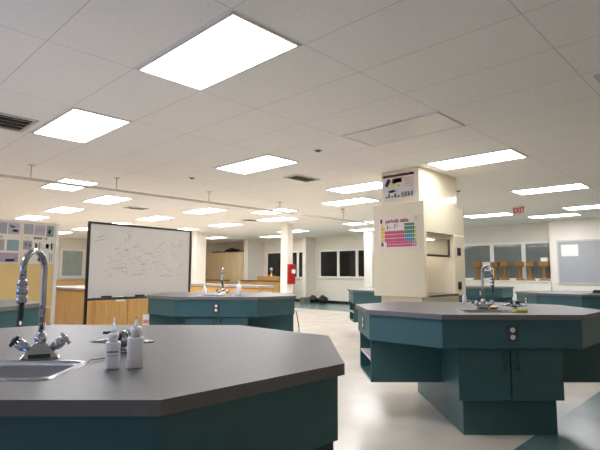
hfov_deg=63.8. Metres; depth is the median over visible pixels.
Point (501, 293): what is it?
lab bench
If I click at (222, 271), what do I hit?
faucet
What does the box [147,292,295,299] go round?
island countertop
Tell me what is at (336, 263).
window
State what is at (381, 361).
shelf
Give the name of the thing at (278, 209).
recessed light
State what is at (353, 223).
recessed light
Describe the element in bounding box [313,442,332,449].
shelf
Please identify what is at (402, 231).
poster
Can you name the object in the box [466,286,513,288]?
island countertop
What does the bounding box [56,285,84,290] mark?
countertop
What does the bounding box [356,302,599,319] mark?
island countertop
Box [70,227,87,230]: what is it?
recessed light
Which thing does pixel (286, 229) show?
column
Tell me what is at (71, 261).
window
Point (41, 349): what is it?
faucet
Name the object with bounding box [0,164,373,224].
rail
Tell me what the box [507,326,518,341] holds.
outlet
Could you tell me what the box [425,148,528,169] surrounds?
recessed light
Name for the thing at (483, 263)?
paper sheet
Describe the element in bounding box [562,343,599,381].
shelf
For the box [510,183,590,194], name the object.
recessed light
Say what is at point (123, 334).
turret
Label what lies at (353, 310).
shelf
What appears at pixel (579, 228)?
wall
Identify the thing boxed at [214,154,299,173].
recessed light
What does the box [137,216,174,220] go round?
recessed light
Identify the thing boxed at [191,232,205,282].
column
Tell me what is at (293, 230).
recessed light
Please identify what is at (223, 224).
recessed light
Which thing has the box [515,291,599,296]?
island countertop
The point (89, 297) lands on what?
tray
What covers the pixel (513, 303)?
turret
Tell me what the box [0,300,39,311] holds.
island countertop
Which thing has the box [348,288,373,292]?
island countertop
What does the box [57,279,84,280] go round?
countertop
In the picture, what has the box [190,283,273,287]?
countertop
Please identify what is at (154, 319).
shelf
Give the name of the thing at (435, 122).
recessed light
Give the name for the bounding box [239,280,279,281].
countertop
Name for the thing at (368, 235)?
column
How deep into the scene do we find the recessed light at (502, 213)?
12.72 m
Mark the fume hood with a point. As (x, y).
(432, 271)
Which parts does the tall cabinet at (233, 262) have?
door, door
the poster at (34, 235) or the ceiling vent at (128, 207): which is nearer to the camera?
the poster at (34, 235)
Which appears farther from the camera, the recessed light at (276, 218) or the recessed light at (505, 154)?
the recessed light at (276, 218)
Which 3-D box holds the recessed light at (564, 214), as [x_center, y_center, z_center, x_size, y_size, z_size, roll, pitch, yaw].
[6.709,-0.244,12.745,1.190,0.012,0.594,-5,-8,44]
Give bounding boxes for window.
[58,248,86,277]
[266,251,301,278]
[319,248,363,278]
[464,241,551,280]
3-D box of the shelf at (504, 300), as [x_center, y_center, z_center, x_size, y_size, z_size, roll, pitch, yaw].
[4.896,1.964,12.086,0.585,0.347,0.650,0,-6,-1]
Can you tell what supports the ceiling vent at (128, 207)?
in the ceiling
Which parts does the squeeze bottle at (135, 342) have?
spout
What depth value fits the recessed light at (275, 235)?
20.25 m
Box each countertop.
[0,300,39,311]
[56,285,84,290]
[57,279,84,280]
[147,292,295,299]
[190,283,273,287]
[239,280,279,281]
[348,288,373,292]
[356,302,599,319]
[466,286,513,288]
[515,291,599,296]
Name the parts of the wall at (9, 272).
rail, post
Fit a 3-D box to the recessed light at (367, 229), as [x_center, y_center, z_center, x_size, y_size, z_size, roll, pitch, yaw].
[2.350,0.164,16.957,1.190,0.012,0.594,-5,-8,44]
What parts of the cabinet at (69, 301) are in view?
door, door, door, door, door, door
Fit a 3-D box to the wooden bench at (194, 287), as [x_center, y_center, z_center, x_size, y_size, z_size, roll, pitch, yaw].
[-2.112,2.077,13.192,3.600,0.905,0.500,-5,-8,44]
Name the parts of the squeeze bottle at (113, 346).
spout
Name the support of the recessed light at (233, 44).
in the ceiling
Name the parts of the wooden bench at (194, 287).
door, door, door, door, door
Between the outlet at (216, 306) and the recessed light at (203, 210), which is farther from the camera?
the recessed light at (203, 210)
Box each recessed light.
[14,215,48,219]
[31,107,131,143]
[40,178,99,190]
[44,206,84,212]
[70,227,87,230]
[82,195,133,203]
[113,222,133,224]
[136,10,301,90]
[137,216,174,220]
[179,228,197,229]
[183,207,227,213]
[206,237,227,238]
[207,223,243,226]
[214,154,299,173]
[249,208,298,214]
[258,217,298,221]
[262,235,280,237]
[277,230,307,231]
[321,197,380,205]
[325,181,381,193]
[341,112,464,146]
[342,221,373,224]
[350,228,373,230]
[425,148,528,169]
[463,212,512,217]
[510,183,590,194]
[526,213,580,218]
[562,204,599,209]
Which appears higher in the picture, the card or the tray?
the tray
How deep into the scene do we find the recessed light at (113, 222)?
15.19 m
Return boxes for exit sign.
[512,205,526,214]
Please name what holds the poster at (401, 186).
attached to the fume hood
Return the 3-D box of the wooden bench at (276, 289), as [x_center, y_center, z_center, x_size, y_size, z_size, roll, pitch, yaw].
[-1.591,2.859,20.904,2.650,0.905,0.550,-5,-8,44]
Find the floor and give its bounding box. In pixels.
[45,301,599,449]
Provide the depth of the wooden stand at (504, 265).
14.73 m
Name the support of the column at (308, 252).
attached to the wall at (334, 289)
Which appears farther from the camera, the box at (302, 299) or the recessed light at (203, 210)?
the box at (302, 299)
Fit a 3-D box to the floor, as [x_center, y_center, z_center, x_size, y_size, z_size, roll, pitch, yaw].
[-2.870,2.307,10.510,27.000,0.100,19.350,-5,-8,44]
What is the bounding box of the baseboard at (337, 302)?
[295,299,349,303]
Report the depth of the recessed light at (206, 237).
20.95 m
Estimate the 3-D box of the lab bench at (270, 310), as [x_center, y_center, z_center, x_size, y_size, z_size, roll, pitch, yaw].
[-1.069,1.438,6.833,2.020,0.905,1.650,0,-6,-1]
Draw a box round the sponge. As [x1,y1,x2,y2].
[512,309,527,311]
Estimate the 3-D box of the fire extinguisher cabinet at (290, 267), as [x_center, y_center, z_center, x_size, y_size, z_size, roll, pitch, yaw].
[-0.256,1.517,14.909,0.166,0.620,0.240,-5,-8,44]
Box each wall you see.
[0,219,59,324]
[57,238,191,278]
[206,222,549,301]
[549,217,599,290]
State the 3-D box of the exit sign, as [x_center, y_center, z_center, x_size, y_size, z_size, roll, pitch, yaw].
[4.966,-0.336,10.914,0.290,0.209,0.055,-5,-8,44]
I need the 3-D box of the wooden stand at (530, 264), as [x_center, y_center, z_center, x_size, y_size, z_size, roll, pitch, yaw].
[6.816,1.361,14.252,0.234,0.560,0.197,-5,-8,40]
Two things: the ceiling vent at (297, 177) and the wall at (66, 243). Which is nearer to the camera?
the ceiling vent at (297, 177)
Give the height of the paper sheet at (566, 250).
0.320 m
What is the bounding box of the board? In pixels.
[556,239,599,284]
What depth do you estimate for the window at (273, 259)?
22.27 m
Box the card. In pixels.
[143,315,148,324]
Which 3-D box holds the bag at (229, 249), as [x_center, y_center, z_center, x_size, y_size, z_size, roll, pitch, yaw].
[-3.356,1.237,23.679,1.009,0.232,0.442,-5,-8,44]
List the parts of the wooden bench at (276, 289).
door, door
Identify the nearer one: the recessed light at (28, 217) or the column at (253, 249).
the recessed light at (28, 217)
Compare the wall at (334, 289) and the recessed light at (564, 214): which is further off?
the wall at (334, 289)
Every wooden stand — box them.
[473,262,481,279]
[490,262,499,279]
[500,262,509,279]
[515,262,524,279]
[526,261,535,280]
[538,261,550,280]
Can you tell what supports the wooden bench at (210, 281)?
on the floor
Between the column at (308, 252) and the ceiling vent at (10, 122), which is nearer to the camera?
the ceiling vent at (10, 122)
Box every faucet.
[9,248,70,359]
[216,267,229,294]
[471,265,494,308]
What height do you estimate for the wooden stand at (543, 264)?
0.560 m
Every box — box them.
[257,276,279,280]
[300,297,309,302]
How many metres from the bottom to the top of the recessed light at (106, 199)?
0.012 m
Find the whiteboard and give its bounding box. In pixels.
[83,221,191,324]
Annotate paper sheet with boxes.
[482,262,489,270]
[561,244,578,255]
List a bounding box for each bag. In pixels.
[225,248,239,251]
[310,295,317,302]
[318,295,327,302]
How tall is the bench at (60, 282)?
0.905 m
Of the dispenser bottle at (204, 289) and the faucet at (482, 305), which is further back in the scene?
the dispenser bottle at (204, 289)
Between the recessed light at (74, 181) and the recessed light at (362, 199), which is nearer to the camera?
the recessed light at (74, 181)
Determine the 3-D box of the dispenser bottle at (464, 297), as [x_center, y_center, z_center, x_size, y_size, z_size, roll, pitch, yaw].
[1.722,0.759,5.047,0.044,0.110,0.044,-5,-8,44]
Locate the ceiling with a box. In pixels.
[0,0,599,244]
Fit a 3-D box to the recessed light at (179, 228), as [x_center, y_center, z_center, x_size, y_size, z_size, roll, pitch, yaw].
[-4.160,0.163,17.229,1.190,0.012,0.594,-5,-8,44]
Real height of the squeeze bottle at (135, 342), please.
0.160 m
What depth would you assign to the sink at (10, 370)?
1.58 m
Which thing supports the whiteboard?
on the floor
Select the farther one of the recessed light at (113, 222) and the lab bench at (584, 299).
the recessed light at (113, 222)
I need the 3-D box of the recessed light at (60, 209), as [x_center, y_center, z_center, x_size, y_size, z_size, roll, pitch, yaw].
[-5.871,-0.373,12.005,1.190,0.012,0.594,-5,-8,44]
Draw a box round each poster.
[0,221,22,262]
[20,222,55,263]
[379,214,418,248]
[382,171,414,201]
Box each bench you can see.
[0,300,39,327]
[0,325,344,449]
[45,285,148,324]
[56,279,84,285]
[147,292,295,330]
[190,279,229,283]
[190,283,273,291]
[239,280,279,292]
[348,288,381,321]
[356,302,599,434]
[459,286,513,302]
[515,291,599,309]
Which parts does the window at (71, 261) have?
pane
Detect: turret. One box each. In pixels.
[89,329,154,352]
[502,300,527,309]
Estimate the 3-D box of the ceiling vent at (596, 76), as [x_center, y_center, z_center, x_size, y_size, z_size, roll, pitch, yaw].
[2.610,-1.155,3.881,0.300,0.018,0.580,-5,-8,44]
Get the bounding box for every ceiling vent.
[0,112,38,132]
[123,206,148,209]
[241,219,257,221]
[283,174,319,182]
[593,74,599,83]
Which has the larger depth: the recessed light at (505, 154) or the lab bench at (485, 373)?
the recessed light at (505, 154)
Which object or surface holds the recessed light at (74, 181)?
in the ceiling
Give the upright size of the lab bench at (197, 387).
0.905 m
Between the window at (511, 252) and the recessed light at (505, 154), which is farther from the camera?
the window at (511, 252)
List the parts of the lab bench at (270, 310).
door, door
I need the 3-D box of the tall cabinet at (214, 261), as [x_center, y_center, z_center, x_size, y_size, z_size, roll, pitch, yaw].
[-4.154,2.542,24.412,1.542,2.220,0.602,-5,-8,44]
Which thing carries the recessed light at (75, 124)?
in the ceiling
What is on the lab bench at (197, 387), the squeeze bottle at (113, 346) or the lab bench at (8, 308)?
the squeeze bottle at (113, 346)
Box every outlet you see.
[213,303,219,312]
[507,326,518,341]
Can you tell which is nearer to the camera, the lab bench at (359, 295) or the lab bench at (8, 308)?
the lab bench at (8, 308)
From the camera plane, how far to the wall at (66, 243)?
22.23 m
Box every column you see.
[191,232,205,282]
[280,223,292,292]
[302,237,314,296]
[364,231,373,287]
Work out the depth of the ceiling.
4.54 m
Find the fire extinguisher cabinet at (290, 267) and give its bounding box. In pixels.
[287,264,295,283]
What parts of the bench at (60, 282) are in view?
door, door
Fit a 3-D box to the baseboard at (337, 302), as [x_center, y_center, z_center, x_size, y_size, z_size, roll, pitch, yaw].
[0.669,3.233,20.502,12.500,0.100,0.020,-5,-8,44]
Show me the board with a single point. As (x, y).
(583, 269)
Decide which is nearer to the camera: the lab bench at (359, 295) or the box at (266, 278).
the lab bench at (359, 295)
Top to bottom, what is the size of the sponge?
0.022 m
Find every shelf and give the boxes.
[149,314,184,324]
[250,314,293,330]
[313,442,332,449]
[350,302,357,321]
[360,332,441,381]
[496,297,512,302]
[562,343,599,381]
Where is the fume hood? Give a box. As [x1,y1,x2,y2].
[373,166,465,301]
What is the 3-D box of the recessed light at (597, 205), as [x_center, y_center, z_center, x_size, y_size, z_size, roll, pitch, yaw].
[6.718,-0.418,11.018,1.190,0.012,0.594,-5,-8,44]
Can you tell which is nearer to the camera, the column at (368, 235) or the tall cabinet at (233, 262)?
the column at (368, 235)
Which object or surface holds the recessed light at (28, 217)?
in the ceiling
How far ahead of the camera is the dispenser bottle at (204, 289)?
6.71 m
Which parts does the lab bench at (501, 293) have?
door, door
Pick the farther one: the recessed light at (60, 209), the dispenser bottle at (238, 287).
the recessed light at (60, 209)
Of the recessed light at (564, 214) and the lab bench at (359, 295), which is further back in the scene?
the recessed light at (564, 214)
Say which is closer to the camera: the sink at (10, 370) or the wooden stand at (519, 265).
the sink at (10, 370)
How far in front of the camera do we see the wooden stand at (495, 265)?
14.93 m
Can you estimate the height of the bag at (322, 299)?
0.328 m
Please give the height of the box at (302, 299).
0.230 m
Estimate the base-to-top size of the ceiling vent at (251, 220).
0.018 m
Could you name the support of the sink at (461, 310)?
in the island countertop
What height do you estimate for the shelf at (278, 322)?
0.347 m
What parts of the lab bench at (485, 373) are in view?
door, door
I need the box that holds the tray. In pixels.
[88,296,146,299]
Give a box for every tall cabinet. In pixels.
[205,253,222,279]
[223,252,243,283]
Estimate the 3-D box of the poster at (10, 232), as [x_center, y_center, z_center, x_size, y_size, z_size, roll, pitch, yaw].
[-4.320,0.244,6.968,0.005,0.610,0.525,-5,-8,44]
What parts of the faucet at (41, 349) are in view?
handle, handle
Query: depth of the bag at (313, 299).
20.09 m
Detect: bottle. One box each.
[105,317,120,369]
[126,316,143,368]
[202,284,206,294]
[236,283,240,294]
[462,292,466,302]
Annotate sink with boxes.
[0,360,87,380]
[455,309,520,312]
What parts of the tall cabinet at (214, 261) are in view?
door, door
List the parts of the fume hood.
panel, sash frame, control post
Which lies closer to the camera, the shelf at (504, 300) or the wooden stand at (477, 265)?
the shelf at (504, 300)

